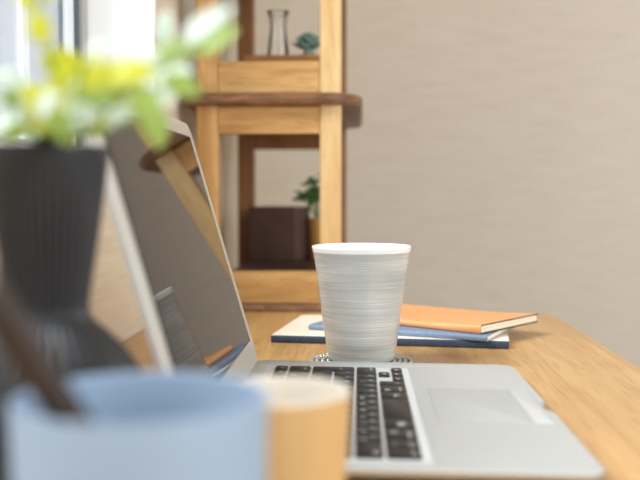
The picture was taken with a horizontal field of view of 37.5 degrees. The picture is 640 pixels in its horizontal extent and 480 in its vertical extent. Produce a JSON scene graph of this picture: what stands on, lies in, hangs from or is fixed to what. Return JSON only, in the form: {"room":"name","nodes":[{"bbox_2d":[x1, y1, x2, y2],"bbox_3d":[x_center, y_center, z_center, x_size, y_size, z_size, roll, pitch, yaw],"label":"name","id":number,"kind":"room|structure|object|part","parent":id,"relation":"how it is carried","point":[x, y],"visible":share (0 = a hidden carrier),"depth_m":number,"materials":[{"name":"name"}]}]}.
{"room":"home office","nodes":[
{"label":"home office","id":0,"kind":"room"},
{"bbox_2d":[0,0,237,342],"bbox_3d":[-0.303,-0.388,0.320,0.120,2.500,3.850,0,3,2],"label":"wall","id":1,"kind":"structure","parent":0,"point":[112,303],"depth_m":1.25,"materials":[{"name":"paint"}]},
{"bbox_2d":[0,0,88,144],"bbox_3d":[-0.345,-0.625,0.227,0.030,1.149,1.877,0,3,2],"label":"window","id":2,"kind":"structure","parent":1,"relation":"in","point":[72,14],"depth_m":1.12,"materials":[{"name":"silver metal"}]},
{"bbox_3d":[-0.322,-0.646,0.709,0.008,1.109,0.848,0,3,2],"label":"sash","id":3,"kind":"part","parent":2,"relation":"part of","materials":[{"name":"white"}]},
{"bbox_2d":[0,0,155,143],"bbox_3d":[-0.305,-0.625,0.227,0.119,1.158,1.880,0,3,2],"label":"trim","id":4,"kind":"structure","parent":1,"relation":"attached to","point":[127,26],"depth_m":1.18,"materials":[{"name":"white paint"}]},
{"bbox_2d":[255,0,639,367],"bbox_3d":[1.396,-0.478,2.223,3.800,2.500,0.100,0,3,2],"label":"wall","id":5,"kind":"structure","parent":0,"point":[498,141],"depth_m":2.23,"materials":[{"name":"paint"}]},
{"bbox_3d":[1.315,0.887,0.362,3.800,0.050,3.950,0,3,2],"label":"floor","id":6,"kind":"structure","parent":0,"visible":0},
{"bbox_2d":[184,0,362,311],"bbox_3d":[-0.057,-0.046,1.551,0.252,1.700,0.510,0,3,2],"label":"shelf unit","id":7,"kind":"object","parent":6,"relation":"on","point":[269,105],"visible":0.48,"depth_m":1.31,"materials":[{"name":"brown wood"}]},
{"bbox_3d":[-0.157,-0.036,1.334,0.030,1.700,0.033,0,3,2],"label":"post","id":8,"kind":"part","parent":7,"relation":"part of","materials":[{"name":"brown wood"}]},
{"bbox_3d":[-0.138,-0.057,1.777,0.030,1.700,0.030,0,3,2],"label":"post","id":9,"kind":"part","parent":7,"relation":"part of","materials":[{"name":"brown wood"}]},
{"bbox_3d":[-0.071,-0.226,1.317,0.141,0.044,0.018,0,3,2],"label":"rail","id":10,"kind":"part","parent":7,"relation":"part of","materials":[{"name":"brown wood"}]},
{"bbox_3d":[-0.071,-0.167,1.320,0.141,0.038,0.018,0,3,2],"label":"rail","id":11,"kind":"part","parent":7,"relation":"part of","materials":[{"name":"brown wood"}]},
{"bbox_3d":[-0.061,0.048,1.554,0.141,0.010,0.430,0,3,2],"label":"panel","id":12,"kind":"part","parent":7,"relation":"part of","materials":[{"name":"brown wood"}]},
{"bbox_3d":[-0.071,0.066,1.331,0.141,0.044,0.018,0,3,2],"label":"rail","id":13,"kind":"part","parent":7,"relation":"part of","materials":[{"name":"brown wood"}]},
{"bbox_2d":[249,206,309,260],"bbox_3d":[-0.073,-0.013,1.711,0.088,0.096,0.088,1,3,16],"label":"square planter","id":14,"kind":"object","parent":7,"relation":"on","point":[276,233],"visible":0.94,"depth_m":1.67,"materials":[{"name":"brown ceramic"}]},
{"bbox_2d":[244,55,319,60],"bbox_3d":[-0.053,-0.266,1.493,0.124,0.038,0.096,0,3,2],"label":"shelf","id":15,"kind":"object","parent":7,"relation":"on","point":[246,57],"visible":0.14,"depth_m":1.44,"materials":[{"name":"brown wood"}]},
{"bbox_2d":[266,10,289,54],"bbox_3d":[-0.066,-0.306,1.486,0.037,0.106,0.037,0,3,2],"label":"glass vase","id":16,"kind":"object","parent":15,"relation":"in","point":[269,11],"visible":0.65,"depth_m":1.48,"materials":[{"name":"clear glass"}]},
{"bbox_2d":[291,32,319,54],"bbox_3d":[-0.019,-0.290,1.491,0.054,0.074,0.057,0,3,2],"label":"potted succulent","id":17,"kind":"object","parent":15,"relation":"in","point":[308,42],"visible":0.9,"depth_m":1.48,"materials":[{"name":"green plant"}]},
{"bbox_3d":[-0.052,-0.189,1.768,0.141,0.038,0.018,0,3,2],"label":"rail","id":18,"kind":"part","parent":7,"relation":"part of","materials":[{"name":"brown wood"}]},
{"bbox_2d":[291,174,344,258],"bbox_3d":[-0.003,-0.044,1.719,0.094,0.158,0.048,1,3,17],"label":"leafy houseplant","id":19,"kind":"object","parent":7,"relation":"on","point":[311,194],"visible":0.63,"depth_m":1.71,"materials":[{"name":"green plant"}]},
{"bbox_3d":[-0.023,-0.062,1.710,0.040,0.054,0.012,0,3,2],"label":"stem","id":20,"kind":"part","parent":19,"relation":"part of","materials":[{"name":"green plant"}]},
{"bbox_3d":[0.001,-0.003,1.719,0.047,0.075,0.047,0,3,2],"label":"pot","id":21,"kind":"part","parent":19,"relation":"part of","materials":[{"name":"beige wood"}]},
{"bbox_3d":[-0.004,-0.071,1.721,0.006,0.070,0.003,0,3,2],"label":"stem","id":22,"kind":"part","parent":19,"relation":"part of","materials":[{"name":"green plant"}]},
{"bbox_3d":[0.015,-0.035,1.327,0.030,1.700,0.033,0,3,2],"label":"post","id":23,"kind":"part","parent":7,"relation":"part of","materials":[{"name":"brown wood"}]},
{"bbox_3d":[0.034,-0.056,1.770,0.030,1.700,0.030,0,3,2],"label":"post","id":24,"kind":"part","parent":7,"relation":"part of","materials":[{"name":"brown wood"}]},
{"bbox_2d":[123,312,639,479],"bbox_3d":[0.017,0.499,0.408,0.514,0.720,1.768,0,3,2],"label":"desk","id":25,"kind":"object","parent":6,"relation":"on","point":[594,391],"visible":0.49,"depth_m":0.87,"materials":[{"name":"brown wood"}]},
{"bbox_2d":[0,0,238,479],"bbox_3d":[-0.102,0.021,0.395,0.100,0.236,0.197,-2,3,-29],"label":"potted plant","id":26,"kind":"object","parent":25,"relation":"on","point":[52,195],"visible":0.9,"depth_m":0.41,"materials":[{"name":"yellow plant"}]},
{"bbox_3d":[-0.125,-0.043,0.399,0.019,0.030,0.072,0,3,2],"label":"stem","id":27,"kind":"part","parent":26,"relation":"part of","materials":[{"name":"green plant"}]},
{"bbox_3d":[-0.112,-0.061,0.388,0.009,0.067,0.096,-1,3,-17],"label":"stem","id":28,"kind":"part","parent":26,"relation":"part of","materials":[{"name":"green plant"}]},
{"bbox_3d":[-0.104,-0.049,0.382,0.006,0.042,0.114,-1,3,-25],"label":"stem","id":29,"kind":"part","parent":26,"relation":"part of","materials":[{"name":"green plant"}]},
{"bbox_3d":[-0.126,0.047,0.439,0.100,0.180,0.100,0,3,2],"label":"planter","id":30,"kind":"part","parent":26,"relation":"part of","materials":[{"name":"grey ceramic"}]},
{"bbox_3d":[-0.098,-0.037,0.391,0.009,0.019,0.105,-2,3,-37],"label":"stem","id":31,"kind":"part","parent":26,"relation":"part of","materials":[{"name":"green plant"}]},
{"bbox_3d":[-0.091,-0.043,0.383,0.075,0.030,0.101,0,3,2],"label":"stem","id":32,"kind":"part","parent":26,"relation":"part of","materials":[{"name":"green plant"}]},
{"bbox_3d":[-0.086,-0.055,0.379,0.135,0.055,0.023,3,4,45],"label":"stem","id":33,"kind":"part","parent":26,"relation":"part of","materials":[{"name":"green plant"}]},
{"bbox_2d":[8,372,267,479],"bbox_3d":[-0.057,0.096,0.301,0.080,0.095,0.080,0,3,2],"label":"pen cup","id":34,"kind":"object","parent":25,"relation":"on","point":[149,425],"visible":0.91,"depth_m":0.27,"materials":[{"name":"blue ceramic"}]},
{"bbox_2d":[0,275,95,423],"bbox_3d":[-0.071,0.057,0.276,0.098,0.162,0.012,-1,3,-26],"label":"pencil","id":35,"kind":"object","parent":34,"relation":"in","point":[20,342],"visible":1,"depth_m":0.27,"materials":[{"name":"brown wood"}]},
{"bbox_2d":[243,376,350,479],"bbox_3d":[-0.017,0.101,0.408,0.061,0.074,0.061,0,3,2],"label":"cup","id":36,"kind":"object","parent":25,"relation":"on","point":[309,417],"visible":0.65,"depth_m":0.38,"materials":[{"name":"orange ceramic"}]},
{"bbox_2d":[87,115,604,479],"bbox_3d":[0.017,0.016,0.664,0.290,0.223,0.325,1,3,2],"label":"laptop","id":37,"kind":"object","parent":25,"relation":"on","point":[432,421],"visible":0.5,"depth_m":0.61,"materials":[{"name":"silver metal"}]},
{"bbox_3d":[-0.094,0.010,0.669,0.067,0.208,0.325,1,3,2],"label":"lid","id":38,"kind":"part","parent":37,"relation":"part of","materials":[{"name":"silver metal"}]},
{"bbox_2d":[262,366,432,463],"bbox_3d":[0.009,0.116,0.666,0.120,0.001,0.285,0,3,2],"label":"keyboard","id":39,"kind":"object","parent":37,"relation":"on","point":[421,435],"depth_m":0.62,"materials":[{"name":"black plastic"}]},
{"bbox_2d":[309,353,412,362],"bbox_3d":[0.039,0.114,0.885,0.097,0.005,0.097,-1,3,-20],"label":"coaster","id":40,"kind":"object","parent":25,"relation":"on","point":[398,358],"visible":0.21,"depth_m":0.89,"materials":[{"name":"silver metal"}]},
{"bbox_2d":[312,243,410,361],"bbox_3d":[0.039,0.058,0.882,0.093,0.106,0.093,0,3,2],"label":"ceramic cup","id":41,"kind":"object","parent":40,"relation":"on","point":[361,286],"visible":0.98,"depth_m":0.85,"materials":[{"name":"grey ceramic"}]},
{"bbox_2d":[271,315,508,348],"bbox_3d":[0.086,0.103,1.076,0.250,0.008,0.176,0,3,10],"label":"notebook","id":42,"kind":"object","parent":25,"relation":"on","point":[296,331],"visible":0.46,"depth_m":1.00,"materials":[{"name":"beige paper"}]},
{"bbox_2d":[309,321,514,341],"bbox_3d":[0.109,0.096,1.070,0.203,0.006,0.140,1,3,25],"label":"notebook","id":43,"kind":"object","parent":42,"relation":"on","point":[403,330],"visible":0.35,"depth_m":0.99,"materials":[{"name":"paper"}]},
{"bbox_2d":[400,304,537,333],"bbox_3d":[0.135,0.087,1.080,0.185,0.010,0.125,2,4,40],"label":"notebook","id":44,"kind":"object","parent":43,"relation":"on","point":[429,317],"visible":0.7,"depth_m":1.04,"materials":[{"name":"orange paper"}]}
]}

